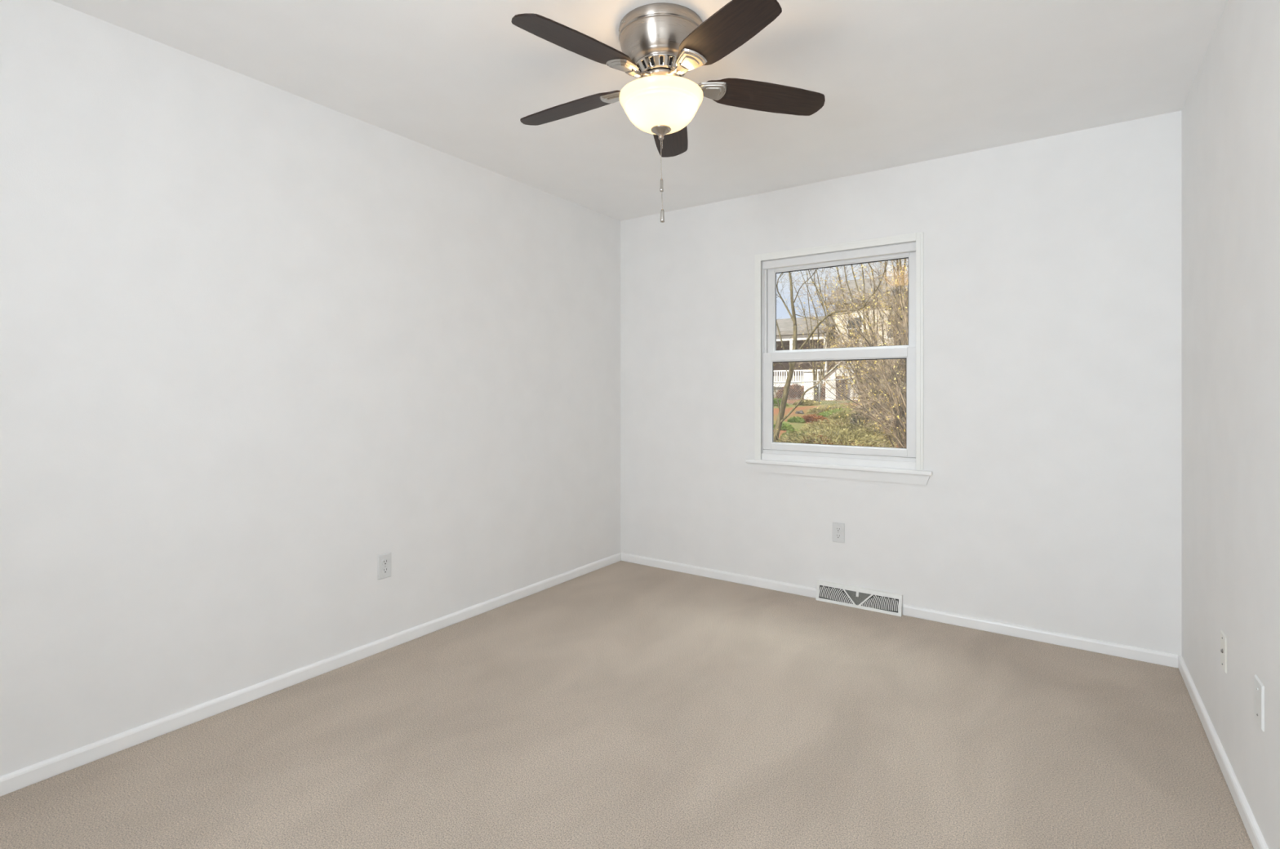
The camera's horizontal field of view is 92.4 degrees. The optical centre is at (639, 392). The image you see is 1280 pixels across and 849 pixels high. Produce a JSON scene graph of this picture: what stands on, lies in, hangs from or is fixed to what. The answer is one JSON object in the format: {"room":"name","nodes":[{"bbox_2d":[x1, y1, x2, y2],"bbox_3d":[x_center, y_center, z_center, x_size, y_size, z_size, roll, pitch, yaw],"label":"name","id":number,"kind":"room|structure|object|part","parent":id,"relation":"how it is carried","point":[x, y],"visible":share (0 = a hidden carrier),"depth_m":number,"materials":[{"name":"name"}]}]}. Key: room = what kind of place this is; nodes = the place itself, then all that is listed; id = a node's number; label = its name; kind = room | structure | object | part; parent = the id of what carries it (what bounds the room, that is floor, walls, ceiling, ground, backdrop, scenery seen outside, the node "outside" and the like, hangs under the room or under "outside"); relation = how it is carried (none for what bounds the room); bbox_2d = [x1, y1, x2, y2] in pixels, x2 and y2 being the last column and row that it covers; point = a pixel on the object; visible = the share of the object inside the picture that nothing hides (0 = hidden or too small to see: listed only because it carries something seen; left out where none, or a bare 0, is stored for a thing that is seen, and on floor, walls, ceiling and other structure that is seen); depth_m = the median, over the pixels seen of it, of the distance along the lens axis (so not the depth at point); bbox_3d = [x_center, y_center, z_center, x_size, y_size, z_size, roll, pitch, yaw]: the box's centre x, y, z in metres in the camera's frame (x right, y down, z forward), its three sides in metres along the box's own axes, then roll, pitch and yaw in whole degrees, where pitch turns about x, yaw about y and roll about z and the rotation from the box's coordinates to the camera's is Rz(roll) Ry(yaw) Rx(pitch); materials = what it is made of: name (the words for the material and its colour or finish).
{"room":"empty bedroom","nodes":[
{"label":"empty bedroom","id":0,"kind":"room"},
{"bbox_2d":[0,0,620,776],"bbox_3d":[-1.673,-0.014,2.314,0.140,2.440,5.200,0,0,35],"label":"wall","id":1,"kind":"structure","parent":0,"point":[261,344],"depth_m":2.39,"materials":[{"name":"paint"}]},
{"bbox_2d":[0,552,621,796],"bbox_3d":[-1.610,1.178,2.271,0.013,0.056,5.200,0,0,35],"label":"baseboard","id":2,"kind":"structure","parent":1,"relation":"attached to","point":[20,779],"depth_m":2.39,"materials":[{"name":"white paint"}]},
{"bbox_2d":[377,552,391,579],"bbox_3d":[-1.195,0.814,2.875,0.009,0.114,0.070,0,0,35],"label":"wall outlet","id":3,"kind":"object","parent":1,"relation":"attached to","point":[384,560],"visible":1,"depth_m":2.87,"materials":[{"name":"white plastic"}]},
{"bbox_2d":[382,558,388,565],"bbox_3d":[-1.193,0.794,2.874,0.004,0.028,0.034,0,0,35],"label":"receptacle","id":4,"kind":"object","parent":3,"relation":"attached to","point":[384,561],"depth_m":2.87,"materials":[{"name":"white plastic"}]},
{"bbox_2d":[382,567,388,573],"bbox_3d":[-1.193,0.834,2.874,0.004,0.028,0.034,0,0,35],"label":"receptacle","id":5,"kind":"object","parent":3,"relation":"attached to","point":[384,570],"depth_m":2.87,"materials":[{"name":"white plastic"}]},
{"bbox_2d":[0,560,1253,848],"bbox_3d":[-0.361,1.266,1.409,3.327,0.120,5.480,0,0,35],"label":"floor","id":6,"kind":"structure","parent":0,"point":[621,704],"depth_m":2.08,"materials":[{"name":"beige carpet"}]},
{"bbox_2d":[51,0,1227,221],"bbox_3d":[-0.361,-1.309,1.409,3.327,0.150,5.480,0,0,35],"label":"ceiling","id":7,"kind":"structure","parent":0,"point":[901,82],"depth_m":2.36,"materials":[{"name":"paint"}]},
{"bbox_2d":[511,0,825,222],"bbox_3d":[0.032,-0.906,2.073,1.076,0.656,1.095,0,0,35],"label":"ceiling fan","id":8,"kind":"object","parent":7,"relation":"hanging from","point":[660,42],"visible":1,"depth_m":1.98,"materials":[{"name":"brown wood"}]},
{"bbox_3d":[-0.251,-1.036,2.241,0.425,0.006,0.136,-4,10,26],"label":"blade","id":9,"kind":"part","parent":8,"relation":"part of","materials":[{"name":"brown wood"}]},
{"bbox_3d":[-0.183,-1.035,1.819,0.136,0.006,0.438,16,15,42],"label":"blade","id":10,"kind":"part","parent":8,"relation":"part of","materials":[{"name":"brown wood"}]},
{"bbox_3d":[0.072,-0.950,2.085,0.285,0.114,0.285,0,0,35],"label":"lamp shade","id":11,"kind":"part","parent":8,"relation":"part of","materials":[{"name":"white glass"}]},
{"bbox_3d":[0.073,-0.740,2.085,0.009,0.243,0.004,0,0,13],"label":"pull chain","id":12,"kind":"part","parent":8,"relation":"part of","materials":[{"name":"silver metal"}]},
{"bbox_3d":[0.120,-1.036,2.440,0.136,0.006,0.425,-12,-5,7],"label":"blade","id":13,"kind":"part","parent":8,"relation":"part of","materials":[{"name":"brown wood"}]},
{"bbox_3d":[0.241,-1.036,1.770,0.136,0.006,0.425,14,-3,-28],"label":"blade","id":14,"kind":"part","parent":8,"relation":"part of","materials":[{"name":"brown wood"}]},
{"bbox_3d":[0.436,-1.035,2.151,0.440,0.006,0.136,4,-13,-10],"label":"blade","id":15,"kind":"part","parent":8,"relation":"part of","materials":[{"name":"brown wood"}]},
{"bbox_2d":[620,110,1181,656],"bbox_3d":[1.155,-0.014,3.607,3.327,2.440,0.140,0,0,35],"label":"wall","id":16,"kind":"structure","parent":0,"point":[1051,500],"depth_m":3.12,"materials":[{"name":"paint"}]},
{"bbox_2d":[745,231,932,484],"bbox_3d":[1.143,-0.182,3.595,1.064,1.348,0.174,0,0,35],"label":"window","id":17,"kind":"structure","parent":16,"relation":"in","point":[887,464],"depth_m":3.54,"materials":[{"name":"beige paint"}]},
{"bbox_3d":[1.107,0.407,3.543,1.064,0.062,0.048,0,0,35],"label":"sill","id":18,"kind":"part","parent":17,"relation":"part of","materials":[{"name":"white paint"}]},
{"bbox_3d":[1.136,0.053,3.574,0.881,0.597,0.032,0,0,35],"label":"sash","id":19,"kind":"part","parent":17,"relation":"part of","materials":[{"name":"white plastic"}]},
{"bbox_3d":[1.158,-0.486,3.600,0.856,0.575,0.032,0,0,35],"label":"sash","id":20,"kind":"part","parent":17,"relation":"part of","materials":[{"name":"white plastic"}]},
{"bbox_2d":[832,522,844,542],"bbox_3d":[1.140,0.806,3.527,0.070,0.114,0.009,0,0,35],"label":"wall outlet","id":21,"kind":"object","parent":16,"relation":"attached to","point":[838,529],"visible":1,"depth_m":3.52,"materials":[{"name":"white plastic"}]},
{"bbox_2d":[835,526,841,532],"bbox_3d":[1.139,0.786,3.525,0.034,0.028,0.004,0,0,35],"label":"receptacle","id":22,"kind":"object","parent":21,"relation":"attached to","point":[837,529],"depth_m":3.52,"materials":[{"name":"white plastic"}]},
{"bbox_2d":[835,533,841,538],"bbox_3d":[1.139,0.826,3.525,0.034,0.028,0.004,0,0,35],"label":"receptacle","id":23,"kind":"object","parent":21,"relation":"attached to","point":[837,535],"depth_m":3.52,"materials":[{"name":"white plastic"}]},
{"bbox_2d":[815,579,902,616],"bbox_3d":[1.224,1.153,3.449,0.466,0.109,0.040,0,0,35],"label":"floor vent","id":24,"kind":"object","parent":16,"relation":"attached to","point":[877,601],"visible":1,"depth_m":3.44,"materials":[{"name":"metal"}]},
{"bbox_2d":[621,552,1177,667],"bbox_3d":[1.112,1.178,3.544,3.021,0.056,0.013,0,0,35],"label":"baseboard","id":25,"kind":"structure","parent":16,"relation":"attached to","point":[1166,659],"depth_m":3.13,"materials":[{"name":"white paint"}]},
{"bbox_2d":[1181,0,1279,848],"bbox_3d":[0.951,-0.014,0.504,0.140,2.440,5.200,0,0,35],"label":"wall","id":26,"kind":"structure","parent":0,"point":[1230,112],"depth_m":1.84,"materials":[{"name":"paint"}]},
{"bbox_2d":[1177,655,1268,848],"bbox_3d":[0.888,1.178,0.548,0.013,0.056,5.200,0,0,35],"label":"baseboard","id":27,"kind":"structure","parent":26,"relation":"attached to","point":[1258,842],"depth_m":1.92,"materials":[{"name":"white paint"}]},
{"bbox_2d":[1220,629,1226,673],"bbox_3d":[1.874,0.832,1.974,0.008,0.116,0.076,0,0,35],"label":"cable wall plate","id":28,"kind":"object","parent":26,"relation":"attached to","point":[1223,637],"visible":1,"depth_m":1.97,"materials":[{"name":"beige plastic"}]},
{"bbox_2d":[1253,674,1264,731],"bbox_3d":[1.627,0.815,1.615,0.006,0.118,0.082,0,0,35],"label":"blank wall plate","id":29,"kind":"object","parent":26,"relation":"attached to","point":[1259,688],"visible":1,"depth_m":1.60,"materials":[{"name":"plastic"}]},
{"label":"outside","id":30,"kind":"structure","parent":0,"visible":0},
{"bbox_2d":[773,398,903,448],"bbox_3d":[9.534,0.875,34.285,50.000,1.091,59.840,0,0,35],"label":"ground","id":31,"kind":"structure","parent":30,"point":[805,408],"depth_m":21.10,"materials":[{"name":"green plant"}]},
{"bbox_2d":[773,397,787,406],"bbox_3d":[5.584,0.387,25.007,0.981,0.393,0.835,0,0,35],"label":"plant","id":32,"kind":"object","parent":31,"relation":"on","point":[775,402],"visible":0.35,"depth_m":24.84,"materials":[{"name":"green plant"}]},
{"bbox_2d":[773,421,795,431],"bbox_3d":[3.264,0.772,14.030,0.602,0.246,0.507,0,0,35],"label":"plant","id":33,"kind":"object","parent":31,"relation":"on","point":[786,426],"visible":0.52,"depth_m":13.90,"materials":[{"name":"green plant"}]},
{"bbox_2d":[773,383,804,399],"bbox_3d":[8.902,-0.027,35.811,2.254,1.051,2.041,0,0,35],"label":"bush","id":34,"kind":"object","parent":31,"relation":"on","point":[793,385],"visible":0.46,"depth_m":35.34,"materials":[{"name":"orange plant"}]},
{"bbox_2d":[779,428,806,439],"bbox_3d":[2.924,0.783,11.473,0.658,0.237,0.547,0,0,35],"label":"plant","id":35,"kind":"object","parent":31,"relation":"on","point":[786,432],"visible":0.24,"depth_m":11.46,"materials":[{"name":"green plant"}]},
{"bbox_2d":[786,416,806,422],"bbox_3d":[4.234,0.738,16.641,0.564,0.232,0.487,0,0,35],"label":"plant","id":36,"kind":"object","parent":31,"relation":"on","point":[792,420],"visible":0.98,"depth_m":16.53,"materials":[{"name":"green plant"}]},
{"bbox_2d":[795,409,804,413],"bbox_3d":[5.362,0.682,20.608,0.308,0.177,0.250,0,0,35],"label":"rock","id":37,"kind":"object","parent":31,"relation":"on","point":[801,411],"visible":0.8,"depth_m":20.52,"materials":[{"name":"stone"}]},
{"bbox_2d":[792,399,820,405],"bbox_3d":[6.843,0.401,25.231,1.172,0.321,0.977,0,0,35],"label":"plant","id":38,"kind":"object","parent":31,"relation":"on","point":[806,402],"visible":0.85,"depth_m":25.01,"materials":[{"name":"green plant"}]},
{"bbox_2d":[803,371,813,399],"bbox_3d":[8.703,-0.338,31.360,0.600,1.480,0.480,0,0,35],"label":"post","id":39,"kind":"object","parent":31,"relation":"on","point":[810,375],"visible":0.44,"depth_m":31.21,"materials":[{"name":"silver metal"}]},
{"bbox_2d":[800,413,829,422],"bbox_3d":[4.818,0.725,16.984,0.976,0.287,0.803,0,0,35],"label":"plant","id":40,"kind":"object","parent":31,"relation":"on","point":[807,418],"visible":0.61,"depth_m":16.83,"materials":[{"name":"orange plant"}]},
{"bbox_2d":[800,433,832,444],"bbox_3d":[3.124,0.837,10.852,0.621,0.244,0.523,0,0,35],"label":"plant","id":41,"kind":"object","parent":31,"relation":"on","point":[829,442],"visible":0.3,"depth_m":10.75,"materials":[{"name":"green plant"}]},
{"bbox_2d":[779,267,856,400],"bbox_3d":[8.755,-3.281,29.271,3.704,7.513,3.389,0,0,-13],"label":"bare tree","id":42,"kind":"object","parent":31,"relation":"on","point":[807,326],"visible":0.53,"depth_m":29.24,"materials":[{"name":"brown plant"}]},
{"bbox_2d":[817,382,825,399],"bbox_3d":[10.791,-0.157,34.548,1.983,1.129,1.851,0,0,-32],"label":"bush","id":43,"kind":"object","parent":31,"relation":"on","point":[824,382],"visible":0.08,"depth_m":34.14,"materials":[{"name":"orange plant"}]},
{"bbox_2d":[805,404,849,414],"bbox_3d":[6.351,0.594,20.227,1.778,0.391,1.441,0,0,35],"label":"plant","id":44,"kind":"object","parent":31,"relation":"on","point":[820,409],"visible":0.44,"depth_m":20.22,"materials":[{"name":"green plant"}]},
{"bbox_2d":[773,260,888,442],"bbox_3d":[3.102,-0.520,10.485,2.188,4.432,1.121,0,0,27],"label":"bare tree","id":45,"kind":"object","parent":31,"relation":"on","point":[780,418],"visible":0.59,"depth_m":10.69,"materials":[{"name":"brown plant"}]},
{"bbox_2d":[773,377,892,404],"bbox_3d":[6.603,-0.002,26.517,12.005,1.293,0.090,0,0,35],"label":"fence","id":46,"kind":"object","parent":31,"relation":"on","point":[837,380],"visible":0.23,"depth_m":25.93,"materials":[{"name":"white wood"}]},
{"bbox_3d":[7.567,0.039,25.869,0.063,1.140,0.064,0,0,35],"label":"post","id":47,"kind":"part","parent":46,"relation":"part of","materials":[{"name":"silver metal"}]},
{"bbox_3d":[6.592,-0.514,26.498,12.002,0.216,0.047,0,0,35],"label":"rail","id":48,"kind":"part","parent":46,"relation":"part of","materials":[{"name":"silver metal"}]},
{"bbox_2d":[816,407,856,422],"bbox_3d":[5.901,0.634,17.390,1.969,0.430,1.603,0,0,35],"label":"plant","id":49,"kind":"object","parent":31,"relation":"on","point":[824,414],"visible":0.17,"depth_m":17.44,"materials":[{"name":"green plant"}]},
{"bbox_2d":[776,425,897,448],"bbox_3d":[3.362,0.810,10.569,2.131,0.466,1.735,0,0,35],"label":"plant","id":50,"kind":"object","parent":31,"relation":"on","point":[839,433],"visible":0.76,"depth_m":10.46,"materials":[{"name":"green plant"}]},
{"bbox_2d":[773,274,907,399],"bbox_3d":[14.130,-3.144,40.068,17.000,8.700,10.100,0,0,35],"label":"house","id":51,"kind":"structure","parent":31,"relation":"on","point":[784,325],"depth_m":37.98,"materials":[{"name":"beige"}]},
{"bbox_3d":[9.305,-1.744,37.687,0.160,2.900,0.160,0,0,35],"label":"porch post","id":52,"kind":"part","parent":51,"relation":"part of","materials":[{"name":"white wood"}]},
{"bbox_3d":[7.846,-0.984,38.486,7.650,0.780,0.080,0,0,35],"label":"deck railing","id":53,"kind":"part","parent":51,"relation":"part of","materials":[{"name":"white wood"}]},
{"bbox_3d":[11.033,-1.744,36.494,0.160,2.900,0.160,0,0,35],"label":"porch post","id":54,"kind":"part","parent":51,"relation":"part of","materials":[{"name":"white wood"}]},
{"bbox_3d":[12.937,-3.844,36.928,0.840,1.340,0.016,0,0,35],"label":"pane","id":55,"kind":"part","parent":51,"relation":"part of","materials":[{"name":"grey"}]},
{"bbox_2d":[799,417,885,436],"bbox_3d":[4.540,0.760,13.581,2.074,0.415,1.687,0,0,35],"label":"plant","id":56,"kind":"object","parent":31,"relation":"on","point":[815,424],"visible":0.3,"depth_m":13.66,"materials":[{"name":"green plant"}]},
{"bbox_2d":[822,360,866,399],"bbox_3d":[10.397,-0.585,30.920,2.000,1.950,1.840,0,0,35],"label":"garden shed","id":57,"kind":"object","parent":31,"relation":"on","point":[832,374],"visible":0.28,"depth_m":30.34,"materials":[{"name":"white wood"}]},
{"bbox_3d":[9.931,-0.220,30.244,0.560,1.180,0.038,0,0,35],"label":"door","id":58,"kind":"part","parent":57,"relation":"part of","materials":[{"name":"wood"}]},
{"bbox_2d":[826,407,865,424],"bbox_3d":[6.260,0.614,16.693,2.547,0.519,2.069,0,0,35],"label":"plant","id":59,"kind":"object","parent":31,"relation":"on","point":[843,411],"visible":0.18,"depth_m":16.85,"materials":[{"name":"green plant"}]},
{"bbox_2d":[795,262,902,395],"bbox_3d":[6.852,-2.630,20.031,3.898,6.748,2.467,0,0,18],"label":"bare tree","id":60,"kind":"object","parent":31,"relation":"on","point":[851,268],"visible":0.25,"depth_m":19.93,"materials":[{"name":"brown plant"}]},
{"bbox_2d":[791,258,907,448],"bbox_3d":[2.862,-0.363,7.511,1.793,3.014,1.709,0,0,44],"label":"tree","id":61,"kind":"object","parent":31,"relation":"on","point":[901,426],"visible":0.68,"depth_m":7.30,"materials":[{"name":"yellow plant"}]},
{"bbox_2d":[795,266,905,417],"bbox_3d":[5.227,-1.182,15.158,2.788,4.095,2.814,0,0,32],"label":"shrub","id":62,"kind":"object","parent":31,"relation":"on","point":[849,371],"visible":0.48,"depth_m":15.09,"materials":[{"name":"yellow plant"}]},
{"bbox_2d":[823,421,906,446],"bbox_3d":[4.242,0.761,10.873,2.131,0.518,1.745,0,0,35],"label":"plant","id":63,"kind":"object","parent":31,"relation":"on","point":[873,429],"visible":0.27,"depth_m":10.80,"materials":[{"name":"green plant"}]},
{"bbox_2d":[833,280,907,442],"bbox_3d":[4.441,-0.306,11.131,1.927,3.458,2.818,0,0,-5],"label":"shrub","id":64,"kind":"object","parent":31,"relation":"on","point":[901,362],"visible":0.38,"depth_m":11.14,"materials":[{"name":"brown plant"}]},
{"bbox_2d":[848,381,906,433],"bbox_3d":[5.401,0.348,12.740,2.213,1.234,1.164,0,0,35],"label":"bush","id":65,"kind":"object","parent":31,"relation":"on","point":[853,415],"visible":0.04,"depth_m":12.98,"materials":[{"name":"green plant"}]},
{"bbox_2d":[852,258,907,398],"bbox_3d":[7.285,-1.794,17.082,2.950,5.108,2.796,0,0,30],"label":"shrub","id":66,"kind":"object","parent":31,"relation":"on","point":[906,286],"visible":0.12,"depth_m":17.21,"materials":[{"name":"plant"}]},
{"bbox_2d":[871,258,907,386],"bbox_3d":[9.492,-2.966,22.073,2.183,7.106,3.012,0,0,-37],"label":"bare tree","id":67,"kind":"object","parent":31,"relation":"on","point":[905,260],"visible":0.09,"depth_m":22.35,"materials":[{"name":"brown plant"}]}
]}

